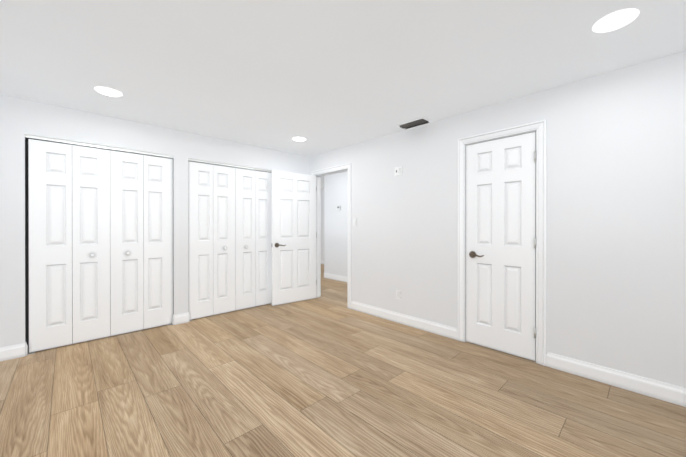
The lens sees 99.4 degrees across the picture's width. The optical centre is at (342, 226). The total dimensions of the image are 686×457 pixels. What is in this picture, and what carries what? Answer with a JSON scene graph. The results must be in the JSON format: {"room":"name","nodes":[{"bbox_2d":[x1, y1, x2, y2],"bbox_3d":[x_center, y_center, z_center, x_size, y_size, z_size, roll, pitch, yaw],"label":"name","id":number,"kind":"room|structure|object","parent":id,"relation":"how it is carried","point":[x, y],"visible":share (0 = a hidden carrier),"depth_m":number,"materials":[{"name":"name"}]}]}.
{"room":"empty bedroom","nodes":[
{"label":"empty bedroom","id":0,"kind":"room"},
{"bbox_2d":[27,138,270,172],"bbox_3d":[-2.205,0.009,4.053,3.620,2.380,0.700,0,0,-44],"label":"wall","id":1,"kind":"structure","parent":0,"point":[141,154],"depth_m":3.83,"materials":[{"name":"white paint"}]},
{"bbox_2d":[0,94,309,346],"bbox_3d":[-1.923,0.010,3.756,3.620,2.380,0.120,0,0,-44],"label":"wall","id":2,"kind":"structure","parent":0,"point":[20,118],"depth_m":2.96,"materials":[{"name":"paint"}]},
{"bbox_2d":[25,135,173,354],"bbox_3d":[-2.553,0.171,3.171,1.230,2.060,0.100,0,0,-44],"label":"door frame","id":3,"kind":"structure","parent":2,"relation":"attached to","point":[27,218],"depth_m":2.75,"materials":[{"name":"white paint"}]},
{"bbox_2d":[28,139,172,352],"bbox_3d":[-2.519,0.182,3.148,1.203,2.014,0.061,0,0,-44],"label":"bifold closet door","id":4,"kind":"structure","parent":2,"relation":"in","point":[101,235],"depth_m":3.07,"materials":[{"name":"paint"}]},
{"bbox_2d":[188,161,271,319],"bbox_3d":[-1.516,0.180,4.101,1.215,2.014,0.061,0,0,-44],"label":"bifold closet door","id":5,"kind":"structure","parent":2,"relation":"in","point":[229,239],"depth_m":4.03,"materials":[{"name":"paint"}]},
{"bbox_2d":[188,158,271,320],"bbox_3d":[-1.545,0.169,4.128,1.230,2.060,0.100,0,0,-44],"label":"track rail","id":6,"kind":"object","parent":2,"relation":"attached to","point":[219,164],"visible":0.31,"depth_m":4.02,"materials":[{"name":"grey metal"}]},
{"bbox_2d":[321,188,323,259],"bbox_3d":[-0.456,-0.002,9.037,0.100,2.380,3.320,0,0,-44],"label":"wall","id":7,"kind":"structure","parent":0,"point":[322,190],"depth_m":9.16,"materials":[{"name":"paint"}]},
{"bbox_2d":[324,171,346,276],"bbox_3d":[0.887,0.006,5.459,0.120,2.380,3.720,0,0,-44],"label":"wall","id":8,"kind":"structure","parent":0,"point":[333,231],"depth_m":6.48,"materials":[{"name":"paint"}]},
{"bbox_2d":[324,273,346,281],"bbox_3d":[0.797,1.135,5.459,0.014,0.122,3.600,0,0,-44],"label":"baseboard","id":9,"kind":"structure","parent":8,"relation":"attached to","point":[326,275],"depth_m":6.46,"materials":[{"name":"white wood"}]},
{"bbox_2d":[0,264,685,456],"bbox_3d":[-0.760,1.228,4.669,6.560,0.060,9.240,0,0,-44],"label":"floor","id":10,"kind":"structure","parent":0,"point":[328,373],"depth_m":2.03,"materials":[{"name":"brown wood"}]},
{"bbox_2d":[0,0,685,188],"bbox_3d":[-0.760,-1.232,4.664,6.560,0.100,9.240,0,0,-44],"label":"ceiling","id":11,"kind":"structure","parent":0,"point":[322,76],"depth_m":2.02,"materials":[{"name":"paint"}]},
{"bbox_2d":[94,86,122,96],"bbox_3d":[-2.049,-1.175,2.544,0.198,0.005,0.198,0,0,-44],"label":"recessed light","id":12,"kind":"object","parent":11,"relation":"in","point":[107,91],"visible":1,"depth_m":2.53,"materials":[{"name":"white plastic"}]},
{"bbox_2d":[292,137,306,140],"bbox_3d":[-0.591,-1.178,3.928,0.198,0.005,0.198,0,0,-44],"label":"recessed light","id":13,"kind":"object","parent":11,"relation":"in","point":[299,139],"visible":1,"depth_m":3.93,"materials":[{"name":"white plastic"}]},
{"bbox_2d":[394,116,434,129],"bbox_3d":[0.813,-1.168,3.331,0.222,0.022,0.390,0,0,-44],"label":"ceiling vent","id":14,"kind":"object","parent":11,"relation":"in","point":[417,122],"visible":1,"depth_m":3.30,"materials":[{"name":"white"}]},
{"bbox_2d":[592,8,638,32],"bbox_3d":[1.557,-1.173,1.666,0.198,0.005,0.198,0,0,-44],"label":"recessed light","id":15,"kind":"object","parent":11,"relation":"in","point":[616,20],"visible":1,"depth_m":1.66,"materials":[{"name":"white plastic"}]},
{"bbox_2d":[310,51,685,387],"bbox_3d":[-0.470,0.007,4.942,0.120,2.380,9.240,0,0,-44],"label":"wall","id":16,"kind":"structure","parent":0,"point":[616,230],"depth_m":2.34,"materials":[{"name":"paint"}]},
{"bbox_2d":[311,163,350,308],"bbox_3d":[-0.157,0.137,4.612,0.157,2.122,0.935,0,0,-44],"label":"door frame","id":17,"kind":"structure","parent":16,"relation":"attached to","point":[347,166],"depth_m":4.59,"materials":[{"name":"white wood"}]},
{"bbox_2d":[271,170,315,305],"bbox_3d":[-0.777,0.173,4.619,0.779,2.030,0.163,0,0,-44],"label":"entry door","id":18,"kind":"structure","parent":17,"relation":"attached to","point":[293,196],"depth_m":4.56,"materials":[{"name":"paint"}]},
{"bbox_2d":[353,218,356,225],"bbox_3d":[0.171,-0.061,4.172,0.010,0.115,0.070,0,0,-44],"label":"switch plate","id":19,"kind":"object","parent":16,"relation":"attached to","point":[354,221],"visible":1,"depth_m":4.17,"materials":[{"name":"white plastic"}]},
{"bbox_2d":[394,166,401,175],"bbox_3d":[0.688,-0.690,3.627,0.010,0.115,0.116,0,0,-44],"label":"electrical outlet","id":20,"kind":"object","parent":16,"relation":"attached to","point":[398,171],"visible":1,"depth_m":3.62,"materials":[{"name":"white plastic"}]},
{"bbox_2d":[396,290,400,299],"bbox_3d":[0.692,0.850,3.627,0.009,0.115,0.070,0,0,-44],"label":"electrical outlet","id":21,"kind":"object","parent":16,"relation":"attached to","point":[398,294],"visible":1,"depth_m":3.62,"materials":[{"name":"white plastic"}]},
{"bbox_2d":[351,300,456,339],"bbox_3d":[0.665,1.139,3.652,0.014,0.122,1.599,0,0,-44],"label":"baseboard","id":22,"kind":"structure","parent":16,"relation":"attached to","point":[433,327],"depth_m":3.52,"materials":[{"name":"white wood"}]},
{"bbox_2d":[466,132,535,360],"bbox_3d":[1.482,0.177,2.784,0.095,2.030,0.625,0,0,-44],"label":"closed door","id":23,"kind":"structure","parent":16,"relation":"in","point":[500,233],"depth_m":2.77,"materials":[{"name":"paint"},{"name":"oil bronze"}]},
{"bbox_2d":[457,120,546,365],"bbox_3d":[1.524,0.140,2.829,0.140,2.123,0.781,0,0,-44],"label":"door frame","id":24,"kind":"structure","parent":16,"relation":"attached to","point":[540,127],"depth_m":2.56,"materials":[{"name":"white wood"}]},
{"bbox_2d":[546,352,685,406],"bbox_3d":[2.154,1.142,2.083,0.014,0.122,1.176,0,0,-44],"label":"baseboard","id":25,"kind":"structure","parent":16,"relation":"attached to","point":[667,392],"depth_m":2.17,"materials":[{"name":"white wood"}]}
]}

